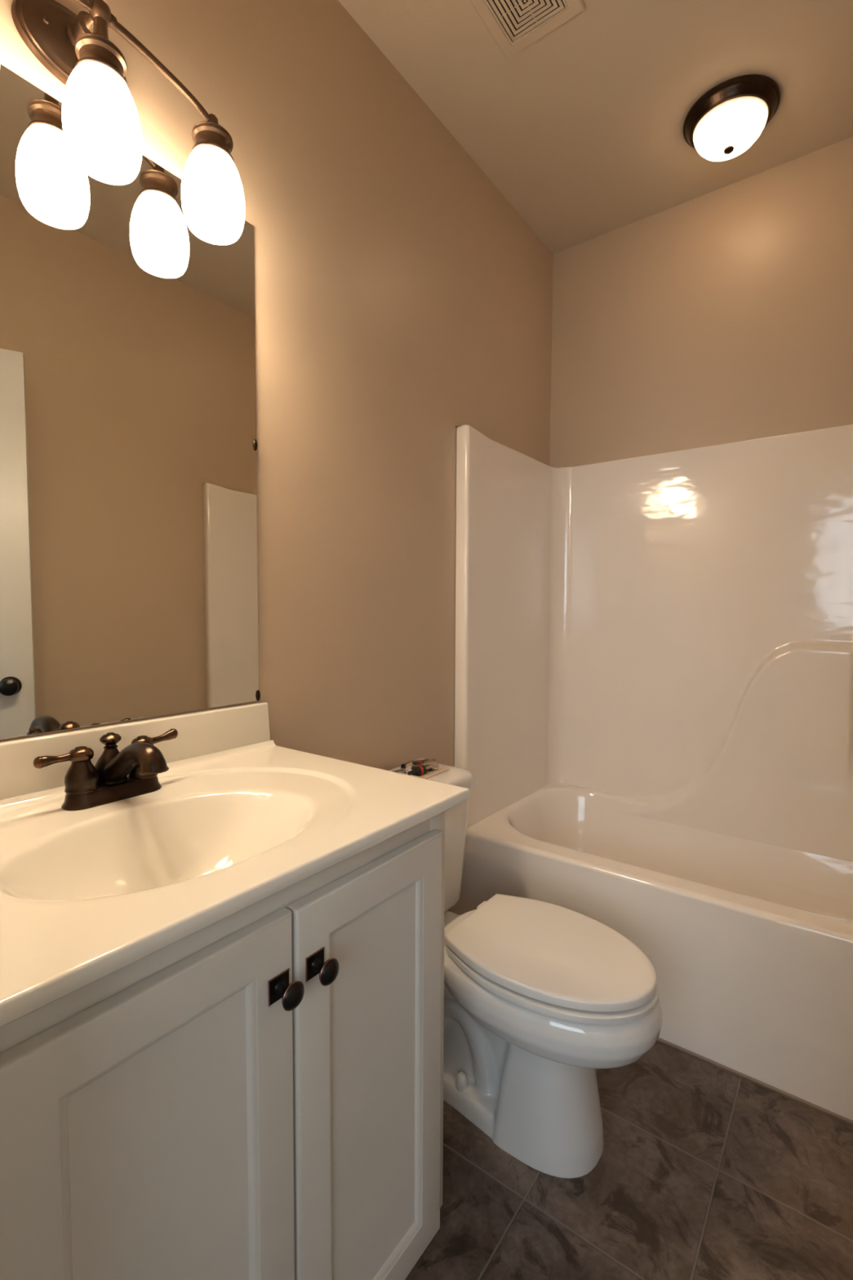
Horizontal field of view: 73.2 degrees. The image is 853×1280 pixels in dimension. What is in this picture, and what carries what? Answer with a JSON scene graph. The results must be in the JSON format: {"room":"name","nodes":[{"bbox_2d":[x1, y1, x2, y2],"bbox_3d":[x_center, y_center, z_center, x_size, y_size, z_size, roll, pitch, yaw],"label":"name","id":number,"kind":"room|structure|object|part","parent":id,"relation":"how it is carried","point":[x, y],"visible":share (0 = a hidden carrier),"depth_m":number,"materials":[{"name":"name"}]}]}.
{"room":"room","nodes":[
{"label":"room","id":0,"kind":"room"},
{"bbox_2d":[0,0,552,911],"bbox_3d":[-0.167,-0.265,1.700,0.100,2.740,2.445,2,4,37],"label":"wall","id":1,"kind":"structure","parent":0,"point":[402,301],"depth_m":1.55,"materials":[{"name":"beige paint"}]},
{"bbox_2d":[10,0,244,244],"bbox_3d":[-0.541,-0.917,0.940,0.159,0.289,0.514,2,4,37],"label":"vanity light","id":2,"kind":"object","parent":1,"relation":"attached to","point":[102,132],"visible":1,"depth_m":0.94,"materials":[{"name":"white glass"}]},
{"bbox_3d":[-0.590,-0.976,0.834,0.030,0.070,0.206,2,4,37],"label":"arm","id":3,"kind":"part","parent":2,"relation":"part of","materials":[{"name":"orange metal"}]},
{"bbox_3d":[-0.524,-0.839,0.931,0.114,0.134,0.114,2,4,37],"label":"lamp shade","id":4,"kind":"part","parent":2,"relation":"part of","materials":[{"name":"white glass"}]},
{"bbox_3d":[-0.524,-0.841,0.931,0.073,0.122,0.073,2,4,37],"label":"bulb","id":5,"kind":"part","parent":2,"relation":"part of","materials":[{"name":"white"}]},
{"bbox_3d":[-0.456,-0.985,1.013,0.030,0.070,0.206,2,4,37],"label":"arm","id":6,"kind":"part","parent":2,"relation":"part of","materials":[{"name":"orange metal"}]},
{"bbox_3d":[-0.404,-0.847,1.091,0.114,0.134,0.114,2,4,37],"label":"lamp shade","id":7,"kind":"part","parent":2,"relation":"part of","materials":[{"name":"white glass"}]},
{"bbox_3d":[-0.404,-0.849,1.091,0.073,0.122,0.073,2,4,37],"label":"bulb","id":8,"kind":"part","parent":2,"relation":"part of","materials":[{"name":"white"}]},
{"bbox_2d":[0,63,260,738],"bbox_3d":[-0.604,-0.375,1.014,0.009,1.062,0.732,2,4,37],"label":"wall mirror","id":9,"kind":"object","parent":1,"relation":"attached to","point":[129,579],"visible":1,"depth_m":1.06,"materials":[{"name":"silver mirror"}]},
{"bbox_2d":[0,702,270,799],"bbox_3d":[-0.600,0.220,1.042,0.021,0.120,0.768,2,4,37],"label":"backsplash","id":10,"kind":"structure","parent":1,"relation":"attached to","point":[201,733],"depth_m":1.10,"materials":[{"name":"white stone"}]},
{"bbox_2d":[337,0,852,253],"bbox_3d":[0.452,-1.653,1.094,1.720,0.100,2.565,2,4,37],"label":"ceiling","id":11,"kind":"structure","parent":0,"point":[580,130],"depth_m":1.70,"materials":[{"name":"beige paint"}]},
{"bbox_2d":[470,0,585,58],"bbox_3d":[0.248,-1.615,1.449,0.226,0.011,0.226,2,4,37],"label":"exhaust fan","id":12,"kind":"object","parent":11,"relation":"attached to","point":[514,25],"visible":1,"depth_m":1.49,"materials":[{"name":"beige plastic"}]},
{"bbox_2d":[488,0,564,41],"bbox_3d":[0.248,-1.611,1.449,0.147,0.003,0.147,2,4,37],"label":"grille","id":13,"kind":"object","parent":12,"relation":"attached to","point":[517,20],"depth_m":1.48,"materials":[{"name":"beige plastic"}]},
{"bbox_2d":[683,74,780,161],"bbox_3d":[0.943,-1.577,1.790,0.268,0.118,0.268,2,4,37],"label":"ceiling light","id":14,"kind":"object","parent":11,"relation":"attached to","point":[726,120],"visible":1,"depth_m":1.73,"materials":[{"name":"white glass"}]},
{"bbox_3d":[0.943,-1.567,1.790,0.207,0.074,0.207,2,4,37],"label":"lamp shade","id":15,"kind":"part","parent":14,"relation":"part of","materials":[{"name":"white glass"}]},
{"bbox_2d":[404,1040,852,1279],"bbox_3d":[0.425,1.233,0.303,2.820,0.100,4.095,2,4,37],"label":"floor","id":16,"kind":"structure","parent":0,"point":[704,1170],"depth_m":1.18,"materials":[{"name":"tile"}]},
{"bbox_2d":[0,811,444,1279],"bbox_3d":[-0.374,0.719,0.902,0.582,0.857,0.726,2,4,37],"label":"vanity cabinet","id":17,"kind":"object","parent":16,"relation":"on","point":[257,1094],"visible":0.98,"depth_m":0.69,"materials":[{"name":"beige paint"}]},
{"bbox_3d":[-0.275,0.712,0.623,0.019,0.725,0.326,2,4,37],"label":"door","id":18,"kind":"part","parent":17,"relation":"part of","materials":[{"name":"beige paint"}]},
{"bbox_2d":[0,702,470,1026],"bbox_3d":[-0.380,0.284,0.885,0.566,0.231,0.774,2,4,37],"label":"countertop","id":19,"kind":"structure","parent":17,"relation":"on","point":[237,819],"depth_m":0.90,"materials":[{"name":"white stone"}]},
{"bbox_2d":[33,728,177,810],"bbox_3d":[-0.529,0.216,0.957,0.199,0.110,0.206,-1,3,-19],"label":"faucet","id":20,"kind":"object","parent":19,"relation":"on","point":[87,785],"visible":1,"depth_m":0.94,"materials":[{"name":"brown metal"}]},
{"bbox_3d":[-0.593,0.191,0.915,0.020,0.020,0.057,2,4,37],"label":"lever","id":21,"kind":"part","parent":20,"relation":"part of","materials":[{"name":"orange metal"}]},
{"bbox_3d":[-0.567,0.222,0.946,0.049,0.050,0.049,2,4,37],"label":"handle","id":22,"kind":"part","parent":20,"relation":"part of","materials":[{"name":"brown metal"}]},
{"bbox_3d":[-0.543,0.173,0.989,0.033,0.027,0.033,2,4,37],"label":"lift knob","id":23,"kind":"part","parent":20,"relation":"part of","materials":[{"name":"orange metal"}]},
{"bbox_3d":[-0.489,0.206,0.950,0.188,0.085,0.053,2,4,37],"label":"spout","id":24,"kind":"part","parent":20,"relation":"part of","materials":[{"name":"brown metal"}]},
{"bbox_3d":[-0.507,0.218,1.027,0.049,0.050,0.049,2,4,37],"label":"handle","id":25,"kind":"part","parent":20,"relation":"part of","materials":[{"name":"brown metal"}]},
{"bbox_3d":[-0.486,0.178,1.057,0.020,0.022,0.057,2,4,37],"label":"lever","id":26,"kind":"part","parent":20,"relation":"part of","materials":[{"name":"orange metal"}]},
{"bbox_3d":[-0.168,0.430,0.701,0.032,0.033,0.033,2,4,37],"label":"knob","id":27,"kind":"part","parent":17,"relation":"part of","materials":[{"name":"brown metal"}]},
{"bbox_3d":[-0.133,0.429,0.749,0.032,0.033,0.033,2,4,37],"label":"knob","id":28,"kind":"part","parent":17,"relation":"part of","materials":[{"name":"brown metal"}]},
{"bbox_3d":[-0.077,0.699,0.887,0.019,0.725,0.326,2,4,37],"label":"door","id":29,"kind":"part","parent":17,"relation":"part of","materials":[{"name":"beige paint"}]},
{"bbox_2d":[388,763,662,1177],"bbox_3d":[0.159,0.759,1.401,0.795,0.740,0.456,2,4,37],"label":"toilet","id":30,"kind":"object","parent":16,"relation":"on","point":[540,997],"visible":0.73,"depth_m":1.24,"materials":[{"name":"white ceramic"}]},
{"bbox_2d":[391,757,449,778],"bbox_3d":[-0.028,0.362,1.616,0.105,0.027,0.205,2,4,37],"label":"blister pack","id":31,"kind":"object","parent":30,"relation":"on","point":[420,767],"visible":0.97,"depth_m":1.61,"materials":[{"name":"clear plastic"}]},
{"bbox_3d":[-0.092,0.367,1.598,0.082,0.009,0.008,-3,4,-43],"label":"rod","id":32,"kind":"part","parent":31,"relation":"part of","materials":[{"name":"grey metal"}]},
{"bbox_3d":[-0.070,0.404,1.555,0.220,0.048,0.456,2,4,37],"label":"tank lid","id":33,"kind":"part","parent":30,"relation":"part of","materials":[{"name":"white ceramic"}]},
{"bbox_3d":[-0.071,0.596,1.565,0.205,0.332,0.440,2,4,37],"label":"tank","id":34,"kind":"part","parent":30,"relation":"part of","materials":[{"name":"white ceramic"}]},
{"bbox_3d":[0.286,0.695,1.296,0.444,0.022,0.342,2,4,37],"label":"lid","id":35,"kind":"part","parent":30,"relation":"part of","materials":[{"name":"white plastic"}]},
{"bbox_3d":[0.291,0.720,1.293,0.441,0.018,0.352,2,4,37],"label":"seat","id":36,"kind":"part","parent":30,"relation":"part of","materials":[{"name":"white plastic"}]},
{"bbox_3d":[0.166,0.928,1.397,0.768,0.403,0.362,2,4,37],"label":"bowl","id":37,"kind":"part","parent":30,"relation":"part of","materials":[{"name":"white ceramic"}]},
{"bbox_2d":[450,424,852,1120],"bbox_3d":[0.922,0.196,1.832,1.516,1.811,0.764,2,4,37],"label":"bathtub","id":38,"kind":"object","parent":16,"relation":"on","point":[654,672],"visible":0.95,"depth_m":2.04,"materials":[{"name":"white plastic"}]},
{"bbox_2d":[466,782,852,934],"bbox_3d":[0.924,0.827,1.871,1.514,0.330,0.747,2,4,37],"label":"tub basin","id":39,"kind":"object","parent":38,"relation":"in","point":[797,877],"depth_m":1.96,"materials":[{"name":"white plastic"}]},
{"bbox_2d":[657,1037,852,1124],"bbox_3d":[0.692,1.114,1.569,1.470,0.008,0.008,2,4,37],"label":"caulk","id":40,"kind":"structure","parent":16,"relation":"on","point":[660,1039],"depth_m":1.45,"materials":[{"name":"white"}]},
{"bbox_2d":[550,136,852,467],"bbox_3d":[1.183,-0.284,2.156,1.520,2.740,0.100,2,4,37],"label":"wall","id":41,"kind":"structure","parent":0,"point":[723,315],"depth_m":2.14,"materials":[{"name":"beige paint"}]}
]}

